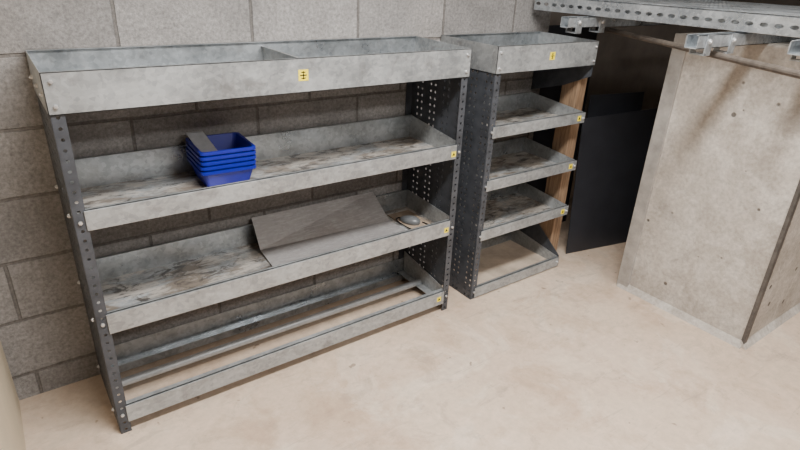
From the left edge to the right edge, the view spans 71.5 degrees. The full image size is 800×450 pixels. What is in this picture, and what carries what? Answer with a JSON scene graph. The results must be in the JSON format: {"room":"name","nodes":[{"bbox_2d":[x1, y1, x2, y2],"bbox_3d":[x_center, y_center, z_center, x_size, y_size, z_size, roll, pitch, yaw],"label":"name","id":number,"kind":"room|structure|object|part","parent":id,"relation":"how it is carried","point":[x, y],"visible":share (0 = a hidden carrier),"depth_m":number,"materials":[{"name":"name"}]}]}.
{"room":"storage room","nodes":[
{"label":"storage room","id":0,"kind":"room"},
{"bbox_2d":[0,341,25,449],"bbox_3d":[-1.427,-0.319,1.029,0.735,2.600,0.750,-15,30,-33],"label":"wall","id":1,"kind":"structure","parent":0,"point":[12,437],"depth_m":1.70,"materials":[{"name":"beige paint"}]},
{"bbox_2d":[0,0,550,399],"bbox_3d":[-1.486,-0.548,1.520,5.470,2.600,0.200,-15,30,-33],"label":"wall","id":2,"kind":"structure","parent":0,"point":[46,339],"depth_m":2.02,"materials":[{"name":"concrete"}]},
{"bbox_2d":[19,166,799,449],"bbox_3d":[0.823,0.879,1.878,9.000,0.100,7.000,-15,30,-33],"label":"floor","id":3,"kind":"structure","parent":0,"point":[562,356],"depth_m":2.22,"materials":[{"name":"concrete"}]},
{"bbox_2d":[25,36,471,433],"bbox_3d":[-0.448,-0.056,2.189,1.481,1.231,0.382,-15,30,-33],"label":"shelving unit","id":4,"kind":"object","parent":3,"relation":"on","point":[121,291],"visible":0.99,"depth_m":2.07,"materials":[{"name":"metal"}]},
{"bbox_2d":[186,131,255,186],"bbox_3d":[-0.649,-0.246,2.017,0.209,0.156,0.221,-15,30,-33],"label":"storage bins","id":5,"kind":"object","parent":4,"relation":"on","point":[224,158],"visible":0.99,"depth_m":1.97,"materials":[{"name":"blue plastic"}]},
{"bbox_3d":[-0.704,-0.287,2.000,0.148,0.072,0.062,23,31,37],"label":"filler knife blade","id":6,"kind":"part","parent":5,"relation":"part of","materials":[{"name":"grey plastic"}]},
{"bbox_2d":[25,36,471,115],"bbox_3d":[-0.423,-0.562,1.960,1.473,0.118,0.373,-15,30,-33],"label":"tray","id":7,"kind":"object","parent":4,"relation":"on","point":[95,79],"depth_m":1.80,"materials":[{"name":"metal"}]},
{"bbox_3d":[-0.332,-0.160,1.979,1.406,0.062,0.003,-15,30,-33],"label":"shelf","id":8,"kind":"part","parent":4,"relation":"part of","materials":[{"name":"metal"}]},
{"bbox_3d":[-0.347,0.164,2.129,1.406,0.072,0.003,-15,30,-33],"label":"shelf","id":9,"kind":"part","parent":4,"relation":"part of","materials":[{"name":"metal"}]},
{"bbox_2d":[251,192,404,265],"bbox_3d":[-0.280,0.011,2.398,0.656,0.122,0.292,-15,30,-33],"label":"metal sheet","id":10,"kind":"object","parent":4,"relation":"on","point":[290,235],"visible":0.77,"depth_m":2.42,"materials":[{"name":"metal"}]},
{"bbox_2d":[387,210,430,228],"bbox_3d":[0.068,-0.012,2.624,0.125,0.003,0.270,-15,30,-33],"label":"fibreboard offcut","id":11,"kind":"object","parent":4,"relation":"on","point":[394,216],"visible":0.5,"depth_m":2.67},
{"bbox_2d":[396,215,426,228],"bbox_3d":[0.075,-0.012,2.582,0.109,0.034,0.206,-15,30,-33],"label":"computer mouse","id":12,"kind":"object","parent":11,"relation":"on","point":[407,219],"visible":0.69,"depth_m":2.59,"materials":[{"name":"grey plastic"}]},
{"bbox_3d":[0.107,0.257,2.795,0.041,0.118,0.349,-15,30,-33],"label":"plate","id":13,"kind":"part","parent":4,"relation":"part of","materials":[{"name":"metal"}]},
{"bbox_2d":[431,31,598,299],"bbox_3d":[0.545,-0.317,2.852,0.668,1.231,0.382,-15,30,-33],"label":"shelving unit","id":14,"kind":"object","parent":3,"relation":"on","point":[498,216],"visible":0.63,"depth_m":2.79,"materials":[{"name":"metal"}]},
{"bbox_2d":[432,230,557,295],"bbox_3d":[0.520,0.183,3.089,0.656,0.100,0.359,-15,30,-33],"label":"tray","id":15,"kind":"object","parent":14,"relation":"on","point":[511,257],"depth_m":3.13,"materials":[{"name":"metal"}]},
{"bbox_2d":[441,31,598,73],"bbox_3d":[0.566,-0.823,2.622,0.668,0.118,0.373,-15,30,-33],"label":"tray","id":16,"kind":"object","parent":14,"relation":"on","point":[508,52],"depth_m":2.50,"materials":[{"name":"metal"}]},
{"bbox_3d":[0.648,-0.013,2.836,0.642,0.052,0.003,-15,30,-33],"label":"shelf","id":17,"kind":"part","parent":14,"relation":"part of","materials":[{"name":"metal"}]},
{"bbox_3d":[0.659,-0.244,2.730,0.642,0.052,0.003,-15,30,-33],"label":"shelf","id":18,"kind":"part","parent":14,"relation":"part of","materials":[{"name":"metal"}]},
{"bbox_3d":[0.669,-0.473,2.624,0.642,0.052,0.003,-15,30,-33],"label":"shelf","id":19,"kind":"part","parent":14,"relation":"part of","materials":[{"name":"metal"}]},
{"bbox_2d":[560,16,673,33],"bbox_3d":[1.738,-1.150,3.136,2.480,0.069,0.063,-15,30,-33],"label":"channel","id":20,"kind":"object","parent":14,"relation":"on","point":[568,22],"visible":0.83,"depth_m":2.56,"materials":[{"name":"metal"}]},
{"bbox_2d":[552,3,573,7],"bbox_3d":[1.484,-0.929,2.469,0.051,0.062,2.400,-15,30,-33],"label":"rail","id":21,"kind":"object","parent":20,"relation":"on","point":[553,4],"visible":0.02,"depth_m":3.14,"materials":[{"name":"metal"}]},
{"bbox_2d":[526,25,597,224],"bbox_3d":[0.943,-0.558,3.391,0.452,1.250,0.024,-12,28,-28],"label":"metal panel","id":22,"kind":"object","parent":3,"relation":"on","point":[545,137],"visible":0.21,"depth_m":3.34,"materials":[{"name":"black metal"}]},
{"bbox_2d":[540,77,587,250],"bbox_3d":[0.876,-0.317,3.042,0.070,1.100,0.100,-15,30,-33],"label":"wooden post","id":23,"kind":"object","parent":3,"relation":"on","point":[572,94],"visible":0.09,"depth_m":2.97,"materials":[{"name":"brown wood"}]},
{"bbox_2d":[566,108,657,253],"bbox_3d":[1.266,-0.258,3.275,0.602,0.830,0.064,-9,27,-23],"label":"metal panel","id":24,"kind":"object","parent":3,"relation":"on","point":[613,148],"visible":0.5,"depth_m":3.25,"materials":[{"name":"black metal"}]},
{"bbox_2d":[587,92,643,117],"bbox_3d":[1.246,-0.336,3.358,0.408,0.900,0.064,-9,27,-23],"label":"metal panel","id":25,"kind":"object","parent":3,"relation":"on","point":[600,104],"visible":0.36,"depth_m":3.21,"materials":[{"name":"black metal"}]},
{"bbox_2d":[549,0,733,165],"bbox_3d":[1.732,-1.782,4.508,3.530,2.600,0.200,-15,30,-33],"label":"wall","id":26,"kind":"structure","parent":0,"point":[623,64],"depth_m":4.78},
{"bbox_2d":[629,31,799,339],"bbox_3d":[2.482,-0.434,3.227,2.680,1.290,0.646,-15,30,-33],"label":"wall","id":27,"kind":"structure","parent":0,"point":[727,178],"depth_m":2.46,"materials":[{"name":"concrete"}]},
{"bbox_2d":[616,33,686,286],"bbox_3d":[1.218,-0.254,2.712,0.014,1.290,0.065,-15,30,-33],"label":"trim","id":28,"kind":"structure","parent":27,"relation":"attached to","point":[677,57],"depth_m":2.67,"materials":[{"name":"grey concrete"}]},
{"bbox_2d":[616,283,741,348],"bbox_3d":[1.362,0.425,2.753,0.030,0.035,0.645,-15,30,-33],"label":"trim","id":29,"kind":"structure","parent":27,"relation":"attached to","point":[656,302],"depth_m":2.72,"materials":[{"name":"concrete"}]},
{"bbox_2d":[684,31,799,55],"bbox_3d":[2.065,-0.896,2.618,2.620,0.069,0.063,-15,30,-33],"label":"channel","id":30,"kind":"object","parent":27,"relation":"on","point":[706,41],"visible":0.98,"depth_m":2.00,"materials":[{"name":"metal"}]},
{"bbox_2d":[534,0,799,37],"bbox_3d":[1.268,-0.761,2.084,0.051,0.062,1.970,-15,30,-33],"label":"rail","id":31,"kind":"object","parent":30,"relation":"on","point":[787,22],"visible":1,"depth_m":2.22,"materials":[{"name":"metal"}]},
{"bbox_2d":[578,0,799,29],"bbox_3d":[1.489,-0.819,2.232,0.051,0.062,1.970,-15,30,-33],"label":"rail","id":32,"kind":"object","parent":30,"relation":"on","point":[794,27],"visible":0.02,"depth_m":2.47,"materials":[{"name":"metal"}]},
{"bbox_2d":[602,0,799,16],"bbox_3d":[1.785,-0.916,2.385,1.200,0.002,1.920,-15,30,-33],"label":"sheet","id":33,"kind":"object","parent":32,"relation":"on","point":[789,10],"visible":1,"depth_m":2.49,"materials":[{"name":"metal"}]},
{"bbox_2d":[604,27,799,78],"bbox_3d":[1.122,-0.706,2.207,0.024,0.024,1.469,0,25,-7],"label":"bar","id":34,"kind":"object","parent":30,"relation":"hanging from","point":[781,70],"visible":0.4,"depth_m":1.96,"materials":[{"name":"metal"}]},
{"bbox_2d":[740,303,799,349],"bbox_3d":[2.645,0.257,3.245,2.690,0.035,0.030,-15,30,-33],"label":"trim","id":35,"kind":"structure","parent":27,"relation":"attached to","point":[776,323],"depth_m":2.66,"materials":[{"name":"concrete"}]},
{"bbox_2d":[741,180,799,343],"bbox_3d":[1.589,-0.033,2.268,0.030,1.290,0.015,-15,30,-33],"label":"trim","id":36,"kind":"structure","parent":27,"relation":"attached to","point":[796,197],"depth_m":2.35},
{"bbox_2d":[787,39,799,61],"bbox_3d":[2.294,-0.832,2.503,2.400,0.069,0.063,-15,30,-33],"label":"channel","id":37,"kind":"object","parent":27,"relation":"on","point":[794,47],"visible":1,"depth_m":1.89,"materials":[{"name":"metal"}]},
{"bbox_2d":[726,0,799,30],"bbox_3d":[4.574,-1.318,3.783,0.100,2.600,7.000,-15,30,-33],"label":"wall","id":38,"kind":"structure","parent":0,"point":[779,2],"depth_m":5.10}
]}

